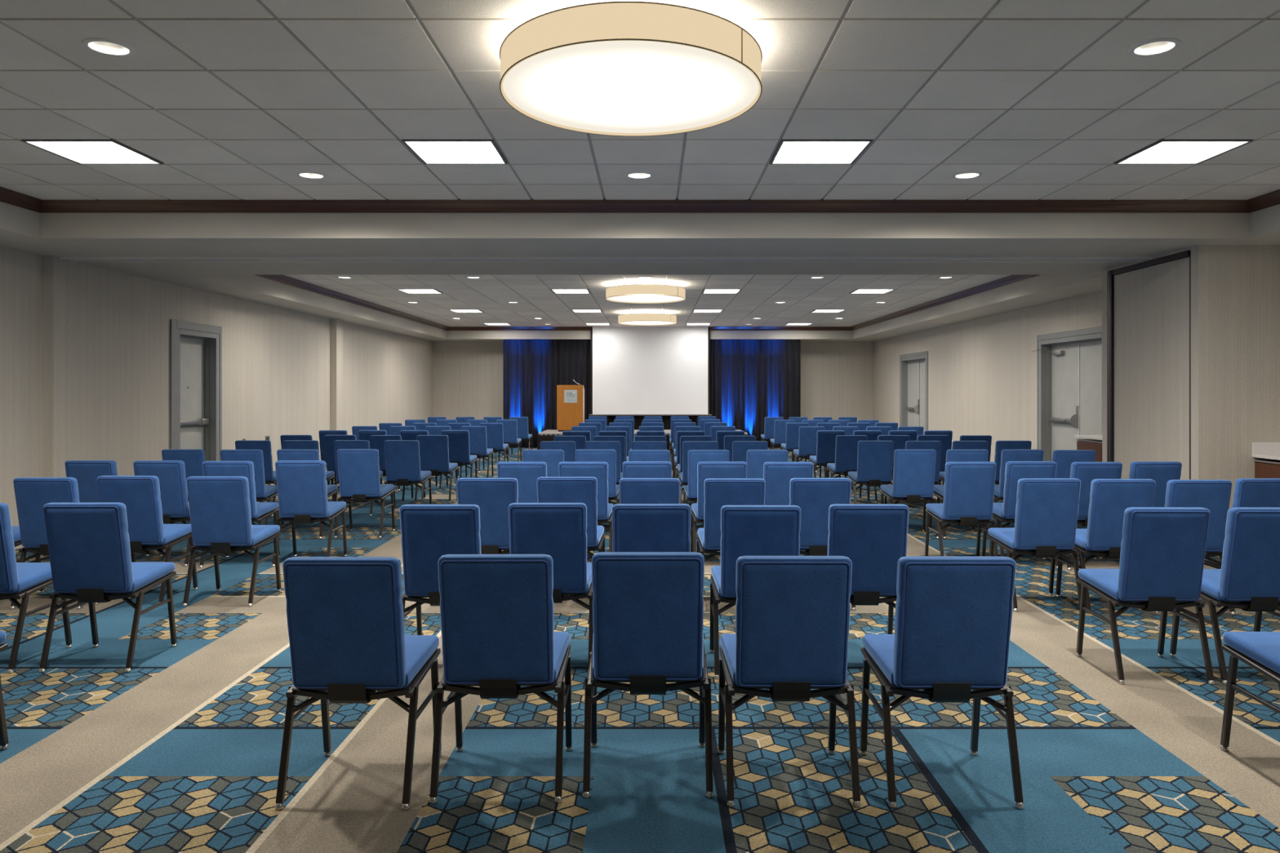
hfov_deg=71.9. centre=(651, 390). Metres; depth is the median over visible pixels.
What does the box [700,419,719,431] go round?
banquet chair
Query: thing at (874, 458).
banquet chair
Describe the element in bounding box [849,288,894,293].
light
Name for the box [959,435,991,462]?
banquet chair
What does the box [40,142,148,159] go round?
diffuser
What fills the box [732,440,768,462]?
banquet chair
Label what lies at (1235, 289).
wall
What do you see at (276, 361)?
wall
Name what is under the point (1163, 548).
banquet chair
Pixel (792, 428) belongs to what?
banquet chair
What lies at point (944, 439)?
banquet chair
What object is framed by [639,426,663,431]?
banquet chair
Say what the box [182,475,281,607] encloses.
banquet chair
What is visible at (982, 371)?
wall
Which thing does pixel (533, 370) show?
drape
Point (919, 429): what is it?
banquet chair
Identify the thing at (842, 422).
banquet chair
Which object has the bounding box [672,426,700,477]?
banquet chair
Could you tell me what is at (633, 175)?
recessed light
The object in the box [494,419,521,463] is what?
banquet chair
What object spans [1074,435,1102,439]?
countertop
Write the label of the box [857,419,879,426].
banquet chair
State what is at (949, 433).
banquet chair
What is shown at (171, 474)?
banquet chair
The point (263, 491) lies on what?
banquet chair
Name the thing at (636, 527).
banquet chair
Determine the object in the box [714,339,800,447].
drape
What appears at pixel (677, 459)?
banquet chair
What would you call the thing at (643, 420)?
banquet chair
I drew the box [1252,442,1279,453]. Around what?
countertop
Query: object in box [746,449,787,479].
banquet chair
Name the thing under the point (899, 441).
banquet chair
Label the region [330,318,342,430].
wall
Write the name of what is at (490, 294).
ceiling
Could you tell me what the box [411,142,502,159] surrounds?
diffuser
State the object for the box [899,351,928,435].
door
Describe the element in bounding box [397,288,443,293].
light
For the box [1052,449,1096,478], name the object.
banquet chair
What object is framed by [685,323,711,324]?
light
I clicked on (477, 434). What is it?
banquet chair
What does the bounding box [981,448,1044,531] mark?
banquet chair
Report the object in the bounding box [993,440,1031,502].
banquet chair
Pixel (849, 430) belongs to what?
banquet chair
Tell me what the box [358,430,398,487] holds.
banquet chair
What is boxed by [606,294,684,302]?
diffuser
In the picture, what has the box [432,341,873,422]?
wall
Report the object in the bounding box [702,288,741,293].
light
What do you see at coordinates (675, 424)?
banquet chair
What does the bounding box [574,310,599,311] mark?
diffuser
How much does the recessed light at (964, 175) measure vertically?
0.123 m
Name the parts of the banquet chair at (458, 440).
leg, backrest, panel, seat frame, leg, seat, leg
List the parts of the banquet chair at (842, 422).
panel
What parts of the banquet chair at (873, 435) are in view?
backrest, panel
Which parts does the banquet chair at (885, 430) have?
backrest, panel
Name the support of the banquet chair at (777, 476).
on the floor
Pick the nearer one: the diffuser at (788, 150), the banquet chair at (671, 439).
the diffuser at (788, 150)
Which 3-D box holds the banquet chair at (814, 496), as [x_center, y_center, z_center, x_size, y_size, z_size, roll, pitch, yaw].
[1.120,1.027,6.080,0.473,0.882,0.510,0,0,0]
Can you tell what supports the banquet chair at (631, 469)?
on the floor
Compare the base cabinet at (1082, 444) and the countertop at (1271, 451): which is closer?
the countertop at (1271, 451)
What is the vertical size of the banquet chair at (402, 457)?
0.882 m
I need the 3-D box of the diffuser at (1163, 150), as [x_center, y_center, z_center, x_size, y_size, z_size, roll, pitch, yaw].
[3.563,-1.635,5.947,0.550,0.006,0.550,0,0,0]
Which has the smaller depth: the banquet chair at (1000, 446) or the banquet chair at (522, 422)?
the banquet chair at (1000, 446)
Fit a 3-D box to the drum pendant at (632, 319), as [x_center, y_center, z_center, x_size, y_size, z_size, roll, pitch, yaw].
[-0.096,-1.493,18.150,1.249,0.242,1.355,0,0,0]
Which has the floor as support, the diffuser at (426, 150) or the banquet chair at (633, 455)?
the banquet chair at (633, 455)
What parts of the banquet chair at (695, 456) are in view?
seat, seat frame, panel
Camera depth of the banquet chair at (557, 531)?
4.57 m
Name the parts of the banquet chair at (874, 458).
leg, seat, seat frame, backrest, panel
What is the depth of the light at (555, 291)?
14.53 m
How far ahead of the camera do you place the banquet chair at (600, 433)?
12.61 m
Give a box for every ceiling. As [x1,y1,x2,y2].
[0,0,1279,199]
[0,201,1279,341]
[282,274,1013,326]
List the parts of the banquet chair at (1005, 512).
leg, seat, leg, seat frame, backrest, panel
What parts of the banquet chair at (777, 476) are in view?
backrest, panel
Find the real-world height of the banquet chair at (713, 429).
0.882 m
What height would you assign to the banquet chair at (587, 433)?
0.882 m
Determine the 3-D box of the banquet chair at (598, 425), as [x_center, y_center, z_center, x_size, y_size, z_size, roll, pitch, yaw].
[-1.115,1.027,16.084,0.473,0.882,0.509,0,0,0]
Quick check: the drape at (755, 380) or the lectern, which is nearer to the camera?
the lectern
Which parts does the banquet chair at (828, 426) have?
backrest, panel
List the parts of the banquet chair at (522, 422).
backrest, panel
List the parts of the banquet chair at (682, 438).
seat, panel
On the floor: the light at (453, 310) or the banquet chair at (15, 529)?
the banquet chair at (15, 529)
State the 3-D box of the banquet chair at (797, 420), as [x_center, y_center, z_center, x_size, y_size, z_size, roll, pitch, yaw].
[3.169,1.027,19.307,0.473,0.882,0.509,0,0,1]
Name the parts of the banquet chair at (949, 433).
backrest, panel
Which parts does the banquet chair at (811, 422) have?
backrest, panel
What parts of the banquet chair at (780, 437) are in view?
seat frame, backrest, panel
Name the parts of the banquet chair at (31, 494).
leg, seat frame, panel, backrest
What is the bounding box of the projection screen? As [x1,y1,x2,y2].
[588,326,711,415]
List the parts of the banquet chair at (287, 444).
panel, backrest, seat, seat frame, leg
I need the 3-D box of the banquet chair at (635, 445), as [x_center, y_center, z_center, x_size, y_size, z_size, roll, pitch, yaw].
[-0.029,1.027,10.285,0.473,0.882,0.509,0,0,1]
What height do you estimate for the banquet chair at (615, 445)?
0.882 m
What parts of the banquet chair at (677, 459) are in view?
leg, backrest, panel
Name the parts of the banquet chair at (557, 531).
backrest, panel, seat frame, seat, leg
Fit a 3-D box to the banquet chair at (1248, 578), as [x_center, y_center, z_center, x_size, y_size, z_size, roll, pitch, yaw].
[3.085,1.027,4.610,0.473,0.882,0.509,0,0,1]
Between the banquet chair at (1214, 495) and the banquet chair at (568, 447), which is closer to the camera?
the banquet chair at (1214, 495)
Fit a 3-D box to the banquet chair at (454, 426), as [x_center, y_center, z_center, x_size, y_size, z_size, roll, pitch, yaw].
[-3.436,1.027,15.932,0.473,0.882,0.509,0,0,1]
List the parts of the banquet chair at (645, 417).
panel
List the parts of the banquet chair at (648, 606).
leg, leg, panel, seat, seat frame, backrest, leg, leg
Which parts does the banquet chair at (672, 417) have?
panel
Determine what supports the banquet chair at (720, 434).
on the floor
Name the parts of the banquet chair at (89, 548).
leg, panel, backrest, leg, seat frame, leg, seat, leg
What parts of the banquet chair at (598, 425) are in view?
backrest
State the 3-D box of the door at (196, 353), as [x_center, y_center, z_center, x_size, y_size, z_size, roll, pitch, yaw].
[-5.882,0.307,11.235,0.202,2.321,1.250,0,0,0]
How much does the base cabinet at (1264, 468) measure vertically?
0.848 m
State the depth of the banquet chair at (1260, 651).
3.50 m
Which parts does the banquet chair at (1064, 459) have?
backrest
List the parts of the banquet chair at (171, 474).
panel, backrest, seat frame, leg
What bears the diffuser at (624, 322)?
attached to the drum pendant at (632, 319)
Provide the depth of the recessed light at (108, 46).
4.15 m
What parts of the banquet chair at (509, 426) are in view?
panel, backrest, leg, leg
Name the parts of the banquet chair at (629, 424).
panel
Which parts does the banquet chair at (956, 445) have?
seat, backrest, panel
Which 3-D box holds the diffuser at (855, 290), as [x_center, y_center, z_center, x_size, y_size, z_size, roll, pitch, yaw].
[3.563,-1.635,14.297,0.550,0.006,0.550,0,0,0]
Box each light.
[21,138,163,164]
[81,37,135,56]
[295,171,326,178]
[337,275,352,278]
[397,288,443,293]
[401,138,507,164]
[448,309,484,312]
[466,275,480,278]
[484,323,511,324]
[551,288,590,293]
[571,309,602,312]
[585,323,610,324]
[625,171,653,178]
[637,275,653,278]
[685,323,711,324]
[692,309,723,312]
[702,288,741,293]
[769,138,872,164]
[785,323,812,324]
[809,275,824,278]
[810,309,845,312]
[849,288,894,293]
[937,275,954,278]
[951,171,982,178]
[1114,138,1253,164]
[1128,37,1181,56]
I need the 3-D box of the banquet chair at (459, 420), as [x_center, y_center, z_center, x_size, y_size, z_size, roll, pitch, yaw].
[-4.074,1.027,19.449,0.473,0.882,0.509,0,0,0]
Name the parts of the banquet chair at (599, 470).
backrest, panel, seat frame, seat, leg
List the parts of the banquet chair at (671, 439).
panel, backrest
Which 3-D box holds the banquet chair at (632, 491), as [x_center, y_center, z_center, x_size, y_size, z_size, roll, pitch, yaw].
[-0.014,1.027,6.069,0.473,0.882,0.509,0,0,0]
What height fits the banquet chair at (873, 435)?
0.882 m
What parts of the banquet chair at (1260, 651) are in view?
leg, seat frame, seat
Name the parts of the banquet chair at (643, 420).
panel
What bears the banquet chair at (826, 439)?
on the floor
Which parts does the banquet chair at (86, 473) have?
panel, backrest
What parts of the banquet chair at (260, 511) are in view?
leg, panel, backrest, seat, seat frame, leg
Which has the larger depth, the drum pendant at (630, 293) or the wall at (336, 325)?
the wall at (336, 325)
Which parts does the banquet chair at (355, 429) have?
panel, backrest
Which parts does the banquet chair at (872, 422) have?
backrest, panel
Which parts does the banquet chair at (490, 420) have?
panel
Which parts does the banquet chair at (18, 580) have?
panel, backrest, leg, seat frame, seat, leg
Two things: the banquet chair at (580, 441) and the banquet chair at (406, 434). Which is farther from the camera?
the banquet chair at (406, 434)
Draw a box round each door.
[169,319,222,461]
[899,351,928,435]
[1031,326,1102,461]
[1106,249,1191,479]
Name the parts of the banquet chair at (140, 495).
panel, backrest, leg, leg, seat, seat frame, leg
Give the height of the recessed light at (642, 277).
0.123 m
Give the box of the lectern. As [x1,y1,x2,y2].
[556,385,584,431]
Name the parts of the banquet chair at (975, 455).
leg, seat frame, seat, leg, backrest, panel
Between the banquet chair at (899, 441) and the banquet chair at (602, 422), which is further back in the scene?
the banquet chair at (602, 422)
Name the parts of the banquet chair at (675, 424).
backrest, panel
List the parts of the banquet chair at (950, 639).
leg, seat, leg, seat frame, backrest, panel, leg, leg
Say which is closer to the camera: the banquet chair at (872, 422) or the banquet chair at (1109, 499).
the banquet chair at (1109, 499)
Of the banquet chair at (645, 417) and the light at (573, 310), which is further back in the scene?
the banquet chair at (645, 417)
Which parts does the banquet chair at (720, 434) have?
backrest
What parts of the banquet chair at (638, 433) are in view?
panel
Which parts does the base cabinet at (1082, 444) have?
finger rail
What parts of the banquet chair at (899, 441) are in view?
leg, backrest, panel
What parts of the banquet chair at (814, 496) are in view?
seat frame, backrest, panel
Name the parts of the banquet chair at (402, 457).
leg, panel, backrest, seat frame, seat, leg, leg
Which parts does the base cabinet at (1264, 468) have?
finger rail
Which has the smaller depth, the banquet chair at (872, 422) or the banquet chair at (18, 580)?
the banquet chair at (18, 580)
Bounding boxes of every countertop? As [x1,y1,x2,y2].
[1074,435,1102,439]
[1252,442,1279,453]
[1252,442,1279,460]
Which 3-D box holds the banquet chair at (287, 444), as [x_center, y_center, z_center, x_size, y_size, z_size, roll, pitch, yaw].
[-4.086,1.027,10.478,0.473,0.882,0.509,0,0,0]
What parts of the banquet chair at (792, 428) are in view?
seat, backrest, panel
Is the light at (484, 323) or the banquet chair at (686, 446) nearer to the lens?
the banquet chair at (686, 446)
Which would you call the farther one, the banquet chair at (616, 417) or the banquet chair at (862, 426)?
the banquet chair at (616, 417)
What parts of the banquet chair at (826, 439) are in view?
seat, leg, seat frame, backrest, panel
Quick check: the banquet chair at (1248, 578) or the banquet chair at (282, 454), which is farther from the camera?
the banquet chair at (282, 454)
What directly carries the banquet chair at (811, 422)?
on the floor
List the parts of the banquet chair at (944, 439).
panel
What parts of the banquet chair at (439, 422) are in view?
backrest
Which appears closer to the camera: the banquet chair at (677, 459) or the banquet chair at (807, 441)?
the banquet chair at (677, 459)
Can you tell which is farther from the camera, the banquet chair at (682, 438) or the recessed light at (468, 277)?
the recessed light at (468, 277)
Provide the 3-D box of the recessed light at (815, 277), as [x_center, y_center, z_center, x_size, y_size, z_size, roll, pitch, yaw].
[2.344,-1.655,12.512,0.216,0.123,0.216,0,0,0]
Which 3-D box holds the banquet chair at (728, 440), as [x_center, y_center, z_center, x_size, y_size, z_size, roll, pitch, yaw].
[1.130,1.027,11.526,0.473,0.882,0.509,0,0,0]
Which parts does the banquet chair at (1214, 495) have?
backrest, panel, seat frame, leg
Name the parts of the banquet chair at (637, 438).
panel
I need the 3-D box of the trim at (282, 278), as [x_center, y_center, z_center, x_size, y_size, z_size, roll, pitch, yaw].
[-0.060,-1.557,16.110,10.300,0.098,12.480,0,0,0]
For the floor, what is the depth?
3.60 m
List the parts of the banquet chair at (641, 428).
panel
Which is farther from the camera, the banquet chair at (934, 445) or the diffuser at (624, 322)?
the diffuser at (624, 322)
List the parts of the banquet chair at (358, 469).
leg, leg, panel, backrest, seat frame, seat, leg, leg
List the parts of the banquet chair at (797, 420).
panel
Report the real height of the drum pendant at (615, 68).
0.242 m
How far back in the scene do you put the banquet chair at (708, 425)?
15.94 m
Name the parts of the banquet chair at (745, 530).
leg, leg, seat, seat frame, backrest, panel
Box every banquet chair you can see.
[0,502,71,674]
[0,631,8,750]
[9,477,81,609]
[11,525,44,593]
[39,502,177,673]
[64,460,150,556]
[94,475,197,604]
[133,460,213,567]
[161,448,204,521]
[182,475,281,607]
[199,461,279,568]
[220,449,284,532]
[235,440,276,515]
[271,460,347,567]
[275,556,441,811]
[276,448,338,538]
[280,435,326,468]
[283,440,334,501]
[319,430,347,484]
[324,435,358,502]
[333,440,383,515]
[333,448,395,537]
[351,426,386,477]
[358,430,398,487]
[367,435,413,503]
[378,422,402,435]
[383,440,431,515]
[390,426,415,435]
[397,430,437,490]
[399,504,481,635]
[404,419,426,426]
[413,422,436,430]
[414,435,457,502]
[425,426,458,479]
[427,417,446,422]
[429,554,572,804]
[435,419,456,426]
[439,430,477,490]
[447,422,477,470]
[455,417,475,422]
[456,477,518,554]
[459,426,493,478]
[466,419,493,459]
[478,422,508,472]
[483,417,506,457]
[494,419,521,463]
[497,462,546,551]
[508,417,532,457]
[508,502,593,672]
[522,449,564,476]
[537,476,604,556]
[540,441,575,462]
[554,435,586,449]
[558,462,613,551]
[562,431,591,441]
[571,426,596,440]
[574,448,619,505]
[578,422,601,435]
[582,551,713,799]
[585,419,605,431]
[585,440,622,484]
[588,416,607,426]
[593,435,625,472]
[598,431,628,461]
[605,426,631,456]
[608,422,631,448]
[612,503,690,551]
[613,419,634,441]
[615,416,635,437]
[619,478,679,503]
[622,461,671,478]
[628,449,670,462]
[631,441,666,449]
[634,435,666,441]
[636,431,664,435]
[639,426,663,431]
[641,422,663,426]
[642,419,662,422]
[644,416,662,419]
[669,416,688,438]
[669,419,691,451]
[671,422,695,471]
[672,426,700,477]
[673,431,705,478]
[676,435,711,479]
[679,441,718,503]
[683,449,729,506]
[690,461,746,551]
[697,416,715,426]
[697,478,765,561]
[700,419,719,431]
[704,422,727,435]
[709,505,800,679]
[710,426,735,441]
[716,431,744,449]
[717,555,861,808]
[724,435,755,461]
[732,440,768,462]
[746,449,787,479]
[760,417,783,449]
[763,462,813,555]
[769,419,795,462]
[780,422,809,462]
[787,417,807,457]
[789,478,856,611]
[792,426,826,478]
[797,419,823,462]
[808,430,846,478]
[813,417,831,422]
[815,422,839,471]
[826,426,858,478]
[826,435,870,503]
[827,503,909,634]
[828,419,849,426]
[838,417,857,422]
[844,430,881,489]
[847,422,870,430]
[847,440,894,503]
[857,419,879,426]
[859,555,1023,809]
[866,426,893,481]
[868,435,911,503]
[875,422,897,430]
[878,430,917,488]
[880,448,938,538]
[892,440,941,504]
[897,426,924,437]
[916,435,949,483]
[924,430,952,484]
[924,462,998,556]
[929,448,990,538]
[937,440,988,503]
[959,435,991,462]
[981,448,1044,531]
[982,461,1058,568]
[986,478,1081,612]
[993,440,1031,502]
[1042,462,1122,570]
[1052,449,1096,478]
[1055,479,1159,613]
[1075,506,1214,684]
[1098,461,1182,559]
[1164,480,1235,615]
[1169,506,1279,684]
[1204,478,1279,612]
[1220,631,1279,751]
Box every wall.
[0,246,41,549]
[75,262,432,484]
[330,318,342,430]
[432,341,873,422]
[873,291,1102,462]
[1102,244,1279,508]
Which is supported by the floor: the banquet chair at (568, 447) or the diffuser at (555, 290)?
the banquet chair at (568, 447)
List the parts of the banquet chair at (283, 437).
panel, backrest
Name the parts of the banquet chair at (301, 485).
leg, leg, panel, backrest, seat frame, seat, leg, leg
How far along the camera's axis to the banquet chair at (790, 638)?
3.12 m
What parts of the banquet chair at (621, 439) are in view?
backrest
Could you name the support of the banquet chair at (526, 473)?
on the floor
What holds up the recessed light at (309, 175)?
in the ceiling at (235, 99)
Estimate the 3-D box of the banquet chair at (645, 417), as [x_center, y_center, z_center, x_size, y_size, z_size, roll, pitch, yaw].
[0.022,1.027,19.799,0.473,0.882,0.509,0,0,-1]
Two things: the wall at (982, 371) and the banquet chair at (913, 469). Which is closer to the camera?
the banquet chair at (913, 469)
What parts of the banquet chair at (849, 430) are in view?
backrest, panel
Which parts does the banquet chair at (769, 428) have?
backrest, panel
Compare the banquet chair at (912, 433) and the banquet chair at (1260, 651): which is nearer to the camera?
the banquet chair at (1260, 651)
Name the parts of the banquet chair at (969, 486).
leg, leg, seat, seat frame, backrest, panel, leg, leg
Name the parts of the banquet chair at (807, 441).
seat, seat frame, backrest, panel, leg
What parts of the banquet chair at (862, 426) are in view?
backrest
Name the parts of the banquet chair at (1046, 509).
leg, leg, seat, seat frame, backrest, panel, leg, leg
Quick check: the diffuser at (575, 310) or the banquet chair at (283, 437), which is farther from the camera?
the diffuser at (575, 310)
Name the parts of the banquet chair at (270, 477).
panel, backrest, seat frame, seat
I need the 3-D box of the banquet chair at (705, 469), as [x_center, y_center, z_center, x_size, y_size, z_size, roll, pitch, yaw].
[0.572,1.027,7.429,0.473,0.882,0.509,0,0,-1]
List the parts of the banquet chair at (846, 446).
seat frame, seat, backrest, panel, leg, leg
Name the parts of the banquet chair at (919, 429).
backrest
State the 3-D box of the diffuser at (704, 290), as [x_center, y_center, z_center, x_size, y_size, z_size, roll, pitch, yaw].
[1.125,-1.635,14.297,0.550,0.006,0.550,0,0,0]
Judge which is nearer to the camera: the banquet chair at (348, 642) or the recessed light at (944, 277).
the banquet chair at (348, 642)
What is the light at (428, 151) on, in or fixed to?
attached to the ceiling at (235, 99)
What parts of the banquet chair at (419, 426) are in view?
panel, backrest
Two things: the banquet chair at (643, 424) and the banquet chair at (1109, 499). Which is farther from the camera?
the banquet chair at (643, 424)
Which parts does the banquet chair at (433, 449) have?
leg, backrest, panel, seat frame, leg, seat, leg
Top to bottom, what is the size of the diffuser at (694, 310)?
0.006 m
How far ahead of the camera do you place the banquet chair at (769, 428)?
19.12 m
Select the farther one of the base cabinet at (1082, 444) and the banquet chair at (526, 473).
the base cabinet at (1082, 444)
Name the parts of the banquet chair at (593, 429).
backrest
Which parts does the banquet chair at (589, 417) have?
panel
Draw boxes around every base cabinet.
[1076,439,1102,462]
[1253,459,1279,478]
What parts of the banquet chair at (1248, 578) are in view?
leg, seat, leg, seat frame, backrest, panel, leg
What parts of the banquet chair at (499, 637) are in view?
leg, leg, panel, backrest, seat frame, seat, leg, leg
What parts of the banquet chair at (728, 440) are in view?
backrest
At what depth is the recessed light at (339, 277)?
12.54 m
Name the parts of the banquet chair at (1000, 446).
backrest, panel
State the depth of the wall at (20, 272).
8.18 m
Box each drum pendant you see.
[499,0,762,136]
[605,281,685,303]
[617,311,676,325]
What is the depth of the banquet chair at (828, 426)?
15.79 m
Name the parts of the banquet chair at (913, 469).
leg, seat, seat frame, backrest, panel, leg, leg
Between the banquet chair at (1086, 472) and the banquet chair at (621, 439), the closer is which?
the banquet chair at (1086, 472)
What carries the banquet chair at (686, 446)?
on the floor
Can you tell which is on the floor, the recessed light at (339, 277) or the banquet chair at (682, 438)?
the banquet chair at (682, 438)
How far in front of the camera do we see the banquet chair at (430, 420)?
19.16 m
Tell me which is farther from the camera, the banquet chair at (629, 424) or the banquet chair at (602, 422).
the banquet chair at (602, 422)
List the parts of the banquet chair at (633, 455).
panel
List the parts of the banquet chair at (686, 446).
leg, seat, seat frame, backrest, panel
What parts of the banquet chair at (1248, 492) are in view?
backrest, panel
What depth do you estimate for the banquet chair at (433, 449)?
11.47 m
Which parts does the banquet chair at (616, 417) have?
panel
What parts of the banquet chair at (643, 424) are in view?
panel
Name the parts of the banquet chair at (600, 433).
panel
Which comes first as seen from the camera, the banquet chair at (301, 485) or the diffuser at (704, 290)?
the banquet chair at (301, 485)
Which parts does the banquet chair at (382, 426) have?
backrest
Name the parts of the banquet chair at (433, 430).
panel, backrest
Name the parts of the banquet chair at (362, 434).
panel, backrest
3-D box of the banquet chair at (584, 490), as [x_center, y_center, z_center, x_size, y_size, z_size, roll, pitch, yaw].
[-0.573,1.027,6.160,0.473,0.882,0.509,0,0,0]
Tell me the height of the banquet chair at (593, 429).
0.882 m
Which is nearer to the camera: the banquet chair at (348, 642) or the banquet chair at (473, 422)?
the banquet chair at (348, 642)
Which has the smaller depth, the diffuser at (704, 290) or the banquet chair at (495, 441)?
the diffuser at (704, 290)
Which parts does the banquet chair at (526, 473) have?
panel, backrest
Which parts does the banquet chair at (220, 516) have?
leg, leg, panel, backrest, seat frame, seat, leg, leg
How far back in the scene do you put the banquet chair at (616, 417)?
19.60 m
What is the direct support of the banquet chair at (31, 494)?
on the floor
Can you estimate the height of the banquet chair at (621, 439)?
0.882 m
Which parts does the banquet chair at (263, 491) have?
panel, backrest, seat frame, leg, seat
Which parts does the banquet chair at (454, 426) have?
panel, backrest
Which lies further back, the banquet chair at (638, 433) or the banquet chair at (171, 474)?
the banquet chair at (638, 433)
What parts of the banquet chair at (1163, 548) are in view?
leg, leg, seat, seat frame, leg, backrest, panel, leg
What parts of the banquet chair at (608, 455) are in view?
panel, seat, seat frame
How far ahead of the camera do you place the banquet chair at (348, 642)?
3.10 m
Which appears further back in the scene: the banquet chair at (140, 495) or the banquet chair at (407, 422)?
the banquet chair at (407, 422)
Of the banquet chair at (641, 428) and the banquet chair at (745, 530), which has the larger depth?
the banquet chair at (641, 428)
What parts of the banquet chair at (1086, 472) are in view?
leg, seat frame, backrest, panel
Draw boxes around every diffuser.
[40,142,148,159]
[405,289,436,291]
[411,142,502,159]
[502,40,759,133]
[555,289,587,291]
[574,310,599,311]
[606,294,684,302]
[618,320,675,324]
[693,310,719,311]
[704,289,737,291]
[774,142,864,159]
[855,289,886,291]
[1128,142,1234,159]
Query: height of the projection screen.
2.247 m
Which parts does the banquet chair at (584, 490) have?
panel, seat frame, seat, leg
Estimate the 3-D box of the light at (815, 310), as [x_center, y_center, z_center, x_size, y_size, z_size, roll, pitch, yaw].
[3.563,-1.635,17.867,0.584,0.074,0.584,0,0,0]
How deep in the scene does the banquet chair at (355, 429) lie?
14.34 m
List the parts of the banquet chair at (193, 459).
panel, backrest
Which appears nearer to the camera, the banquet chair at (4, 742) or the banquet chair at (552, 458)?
the banquet chair at (4, 742)
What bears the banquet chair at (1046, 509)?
on the floor
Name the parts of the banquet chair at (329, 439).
panel, backrest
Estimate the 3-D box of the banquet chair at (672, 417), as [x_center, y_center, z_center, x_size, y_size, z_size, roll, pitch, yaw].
[0.620,1.027,19.830,0.473,0.882,0.509,0,0,1]
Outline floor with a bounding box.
[0,447,1279,852]
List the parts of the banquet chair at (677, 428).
backrest, panel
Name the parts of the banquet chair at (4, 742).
seat, seat frame, leg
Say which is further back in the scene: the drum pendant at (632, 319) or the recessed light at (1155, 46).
the drum pendant at (632, 319)
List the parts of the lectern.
sign plate, panel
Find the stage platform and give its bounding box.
[537,429,747,453]
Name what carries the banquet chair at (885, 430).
on the floor
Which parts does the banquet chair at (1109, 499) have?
leg, seat, leg, seat frame, backrest, panel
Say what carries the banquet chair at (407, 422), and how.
on the floor
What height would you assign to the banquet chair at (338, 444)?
0.882 m
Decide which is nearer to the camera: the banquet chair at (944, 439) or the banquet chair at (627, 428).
the banquet chair at (944, 439)
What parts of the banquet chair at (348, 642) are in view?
leg, leg, panel, backrest, seat frame, leg, seat, leg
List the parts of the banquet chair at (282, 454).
panel, backrest, leg, seat, seat frame, leg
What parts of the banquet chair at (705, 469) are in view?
leg, leg, seat, seat frame, backrest, panel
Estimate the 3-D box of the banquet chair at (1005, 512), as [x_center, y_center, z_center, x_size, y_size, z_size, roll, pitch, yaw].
[3.118,1.027,7.464,0.473,0.882,0.509,0,0,0]
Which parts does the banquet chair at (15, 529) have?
seat, seat frame, leg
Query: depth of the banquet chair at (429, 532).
4.50 m
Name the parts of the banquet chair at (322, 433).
panel, backrest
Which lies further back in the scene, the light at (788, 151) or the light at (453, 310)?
the light at (453, 310)
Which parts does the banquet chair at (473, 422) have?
panel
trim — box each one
[0,186,1279,213]
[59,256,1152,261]
[253,274,1041,330]
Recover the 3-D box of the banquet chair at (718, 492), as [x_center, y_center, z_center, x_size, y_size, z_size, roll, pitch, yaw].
[0.550,1.027,6.051,0.473,0.882,0.509,0,0,0]
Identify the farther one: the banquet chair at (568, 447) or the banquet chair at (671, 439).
the banquet chair at (671, 439)
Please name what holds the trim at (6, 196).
attached to the ceiling at (23, 229)
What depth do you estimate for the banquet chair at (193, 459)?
8.70 m
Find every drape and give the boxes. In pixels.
[502,339,586,447]
[587,339,714,429]
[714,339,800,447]
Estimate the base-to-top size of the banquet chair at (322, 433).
0.882 m
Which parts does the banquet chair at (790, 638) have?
leg, leg, seat, seat frame, backrest, panel, leg, leg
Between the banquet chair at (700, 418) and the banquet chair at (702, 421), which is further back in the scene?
the banquet chair at (700, 418)
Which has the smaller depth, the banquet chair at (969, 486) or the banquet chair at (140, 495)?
the banquet chair at (140, 495)
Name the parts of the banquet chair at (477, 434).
leg, panel, backrest, seat frame, leg, seat, leg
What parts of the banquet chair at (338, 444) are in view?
panel, backrest, leg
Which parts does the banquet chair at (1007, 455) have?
seat frame, seat, backrest, panel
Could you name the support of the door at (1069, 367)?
in the wall at (982, 371)
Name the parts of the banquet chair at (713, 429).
backrest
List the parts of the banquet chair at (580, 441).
backrest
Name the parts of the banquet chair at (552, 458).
backrest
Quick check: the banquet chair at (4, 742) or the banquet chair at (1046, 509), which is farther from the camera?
the banquet chair at (1046, 509)
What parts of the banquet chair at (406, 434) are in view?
panel, backrest, leg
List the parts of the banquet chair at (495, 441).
leg, panel, backrest, seat frame, leg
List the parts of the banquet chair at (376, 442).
panel, backrest, leg, leg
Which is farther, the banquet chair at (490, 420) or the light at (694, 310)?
the banquet chair at (490, 420)
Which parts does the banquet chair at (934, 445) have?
backrest, panel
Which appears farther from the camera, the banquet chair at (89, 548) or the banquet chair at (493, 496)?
the banquet chair at (493, 496)
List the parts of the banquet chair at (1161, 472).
backrest, panel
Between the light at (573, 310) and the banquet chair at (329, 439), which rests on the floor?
the banquet chair at (329, 439)
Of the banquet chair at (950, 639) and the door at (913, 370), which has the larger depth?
the door at (913, 370)
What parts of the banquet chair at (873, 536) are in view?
backrest, panel, seat frame, leg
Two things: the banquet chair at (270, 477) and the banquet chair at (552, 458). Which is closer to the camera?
the banquet chair at (552, 458)
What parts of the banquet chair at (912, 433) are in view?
backrest, panel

